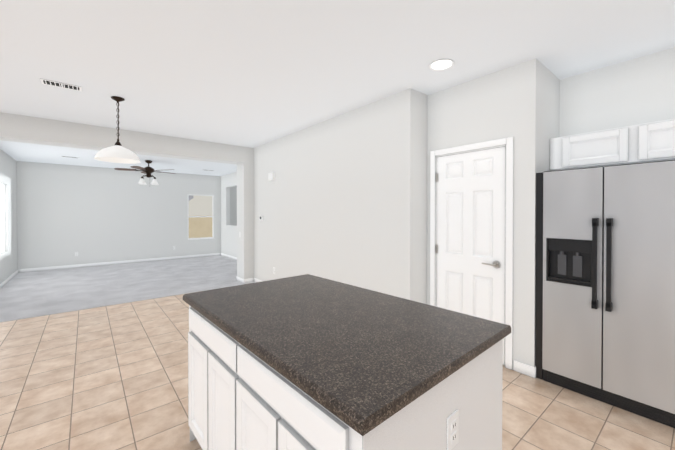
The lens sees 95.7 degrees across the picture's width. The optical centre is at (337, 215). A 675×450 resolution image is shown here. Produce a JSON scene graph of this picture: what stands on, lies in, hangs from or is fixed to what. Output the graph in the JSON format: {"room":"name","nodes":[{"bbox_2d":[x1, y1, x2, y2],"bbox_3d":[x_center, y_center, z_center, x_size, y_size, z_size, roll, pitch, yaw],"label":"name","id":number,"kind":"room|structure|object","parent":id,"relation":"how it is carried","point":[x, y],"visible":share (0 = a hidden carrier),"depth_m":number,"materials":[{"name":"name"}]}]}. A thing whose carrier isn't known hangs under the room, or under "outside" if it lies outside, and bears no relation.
{"room":"kitchen","nodes":[
{"label":"kitchen","id":0,"kind":"room"},
{"bbox_2d":[0,149,17,282],"bbox_3d":[-6.288,0.058,5.587,0.120,2.625,4.210,0,1,-39],"label":"wall","id":1,"kind":"structure","parent":0,"point":[9,255],"depth_m":6.41,"materials":[{"name":"paint"}]},
{"bbox_2d":[0,183,4,253],"bbox_3d":[-6.264,0.061,5.491,0.135,1.780,2.250,0,1,-39],"label":"living room window","id":2,"kind":"structure","parent":1,"relation":"in","point":[2,185],"depth_m":6.20,"materials":[{"name":"glass"}]},
{"bbox_2d":[0,269,18,288],"bbox_3d":[-6.089,1.321,5.460,0.012,0.089,4.365,0,1,-39],"label":"baseboard","id":3,"kind":"structure","parent":1,"relation":"attached to","point":[16,272],"depth_m":6.25,"materials":[{"name":"white wood"}]},
{"bbox_2d":[0,140,236,175],"bbox_3d":[-3.791,-1.346,7.632,6.590,0.150,4.210,0,1,-39],"label":"ceiling","id":4,"kind":"structure","parent":0,"point":[31,152],"depth_m":7.06,"materials":[{"name":"paint"}]},
{"bbox_2d":[114,160,175,184],"bbox_3d":[-4.412,-0.962,7.117,1.260,0.610,1.220,0,1,-39],"label":"ceiling fan","id":5,"kind":"object","parent":4,"relation":"hanging from","point":[147,170],"visible":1,"depth_m":6.99,"materials":[{"name":"brown metal"}]},
{"bbox_2d":[17,161,236,268],"bbox_3d":[-5.149,0.029,9.174,6.200,2.625,0.120,0,1,-39],"label":"wall","id":6,"kind":"structure","parent":0,"point":[65,213],"depth_m":8.19,"materials":[{"name":"paint"}]},
{"bbox_2d":[19,253,219,272],"bbox_3d":[-5.684,1.295,8.655,4.699,0.089,0.016,0,1,-39],"label":"baseboard","id":7,"kind":"structure","parent":6,"relation":"attached to","point":[210,254],"depth_m":8.28,"materials":[{"name":"white wood"}]},
{"bbox_2d":[188,194,213,239],"bbox_3d":[-4.467,0.043,9.897,1.603,2.415,0.392,0,1,-39],"label":"window","id":8,"kind":"structure","parent":6,"relation":"in","point":[200,216],"depth_m":10.04,"materials":[{"name":"glass"}]},
{"bbox_2d":[0,112,253,278],"bbox_3d":[-3.208,-0.003,5.241,4.195,2.752,0.380,0,1,-39],"label":"wall","id":9,"kind":"structure","parent":0,"point":[25,129],"depth_m":5.17,"materials":[{"name":"paint"}]},
{"bbox_2d":[236,276,244,282],"bbox_3d":[-1.989,1.317,6.247,0.013,0.095,0.393,0,1,-39],"label":"baseboard","id":10,"kind":"structure","parent":9,"relation":"attached to","point":[239,279],"depth_m":6.22,"materials":[{"name":"white wood"}]},
{"bbox_2d":[0,255,254,321],"bbox_3d":[-5.053,1.386,6.356,10.190,0.056,4.610,0,1,-39],"label":"floor carpet","id":11,"kind":"object","parent":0,"point":[24,295],"visible":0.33,"depth_m":6.01,"materials":[{"name":"grey carpet"}]},
{"bbox_2d":[221,172,236,256],"bbox_3d":[-2.552,0.033,8.632,0.120,2.625,4.020,0,1,-39],"label":"wall","id":12,"kind":"structure","parent":0,"point":[228,237],"depth_m":9.78,"materials":[{"name":"paint"}]},
{"bbox_2d":[220,253,236,259],"bbox_3d":[-2.592,1.296,8.586,0.012,0.089,3.985,0,1,-39],"label":"baseboard","id":13,"kind":"structure","parent":12,"relation":"attached to","point":[222,254],"depth_m":9.55,"materials":[{"name":"white wood"}]},
{"bbox_2d":[0,291,674,449],"bbox_3d":[-0.673,1.441,-0.128,8.710,0.050,10.970,0,1,-39],"label":"floor","id":14,"kind":"structure","parent":0,"point":[112,377],"depth_m":2.35,"materials":[{"name":"beige tile"}]},
{"bbox_2d":[186,302,502,449],"bbox_3d":[-0.092,0.965,1.619,0.924,0.874,1.487,0,1,-41],"label":"kitchen island","id":15,"kind":"object","parent":14,"relation":"on","point":[237,400],"depth_m":1.17,"materials":[{"name":"white wood"}]},
{"bbox_2d":[183,274,510,437],"bbox_3d":[-0.087,0.508,1.624,0.960,0.039,1.530,0,1,-41],"label":"island countertop","id":16,"kind":"structure","parent":15,"relation":"on","point":[366,355],"depth_m":1.23,"materials":[{"name":"grey stone"}]},
{"bbox_2d":[535,160,674,427],"bbox_3d":[2.221,0.514,2.429,0.682,1.764,0.958,0,1,-39],"label":"refrigerator","id":17,"kind":"object","parent":14,"relation":"on","point":[605,292],"visible":0.98,"depth_m":2.23,"materials":[{"name":"silver metal"}]},
{"bbox_2d":[0,0,674,147],"bbox_3d":[-0.800,-1.367,0.004,8.710,0.100,11.370,0,1,-39],"label":"ceiling","id":18,"kind":"structure","parent":0,"point":[251,73],"depth_m":2.49,"materials":[{"name":"paint"}]},
{"bbox_2d":[40,78,81,91],"bbox_3d":[-2.838,-1.339,3.146,0.310,0.006,0.150,0,1,-39],"label":"ceiling vent","id":19,"kind":"object","parent":18,"relation":"in","point":[60,84],"visible":1,"depth_m":3.14,"materials":[{"name":"grey metal"}]},
{"bbox_2d":[94,96,140,163],"bbox_3d":[-2.521,-0.986,3.507,0.442,0.716,0.442,0,1,-39],"label":"pendant light","id":20,"kind":"object","parent":18,"relation":"hanging from","point":[117,152],"visible":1,"depth_m":3.47,"materials":[{"name":"white glass"}]},
{"bbox_2d":[429,59,453,70],"bbox_3d":[0.924,-1.335,2.714,0.214,0.007,0.214,0,1,-39],"label":"recessed light","id":21,"kind":"object","parent":18,"relation":"in","point":[440,64],"visible":1,"depth_m":2.71,"materials":[{"name":"white plastic"}]},
{"bbox_2d":[254,88,426,303],"bbox_3d":[-0.356,0.010,4.840,0.300,2.732,3.906,0,1,-39],"label":"wall","id":22,"kind":"structure","parent":0,"point":[342,198],"depth_m":3.93,"materials":[{"name":"paint"}]},
{"bbox_2d":[253,278,261,282],"bbox_3d":[-0.465,1.330,4.739,0.016,0.095,3.899,0,1,-39],"label":"baseboard","id":23,"kind":"structure","parent":22,"relation":"attached to","point":[255,280],"depth_m":6.14,"materials":[{"name":"white wood"}]},
{"bbox_2d":[268,173,274,180],"bbox_3d":[-1.211,-0.710,5.601,0.044,0.130,0.170,0,1,-39],"label":"door chime","id":24,"kind":"object","parent":22,"relation":"attached to","point":[271,176],"visible":1,"depth_m":5.55,"materials":[{"name":"white plastic"}]},
{"bbox_2d":[427,58,540,369],"bbox_3d":[1.381,0.024,3.082,0.120,2.732,1.116,0,1,-39],"label":"wall","id":25,"kind":"structure","parent":0,"point":[503,103],"depth_m":2.73,"materials":[{"name":"paint"}]},
{"bbox_2d":[435,147,505,364],"bbox_3d":[1.300,0.373,3.075,0.094,2.011,0.716,0,1,-39],"label":"pantry door","id":26,"kind":"structure","parent":25,"relation":"in","point":[470,248],"depth_m":3.04,"materials":[{"name":"white wood"}]},
{"bbox_2d":[430,137,513,369],"bbox_3d":[1.351,0.342,3.109,0.137,2.097,0.852,0,1,-39],"label":"trim","id":27,"kind":"structure","parent":25,"relation":"attached to","point":[508,143],"depth_m":2.80,"materials":[{"name":"white wood"}]},
{"bbox_2d":[540,63,559,172],"bbox_3d":[1.953,0.026,2.908,0.542,2.732,0.120,0,1,-39],"label":"wall","id":28,"kind":"structure","parent":0,"point":[550,109],"depth_m":2.81,"materials":[{"name":"paint"}]},
{"bbox_2d":[532,366,535,377],"bbox_3d":[1.944,1.345,2.824,0.675,0.095,0.012,0,1,-39],"label":"baseboard","id":29,"kind":"structure","parent":28,"relation":"attached to","point":[533,368],"depth_m":2.61,"materials":[{"name":"white wood"}]},
{"bbox_2d":[560,48,674,136],"bbox_3d":[4.150,0.043,0.761,0.120,2.732,6.228,0,1,-39],"label":"wall","id":30,"kind":"structure","parent":0,"point":[638,91],"depth_m":2.68,"materials":[{"name":"paint"}]},
{"bbox_2d":[550,119,674,170],"bbox_3d":[2.411,-0.565,2.522,0.314,0.288,1.045,0,1,-39],"label":"upper cabinet","id":31,"kind":"object","parent":30,"relation":"attached to","point":[648,142],"visible":0.98,"depth_m":2.48,"materials":[{"name":"white wood"}]}
]}

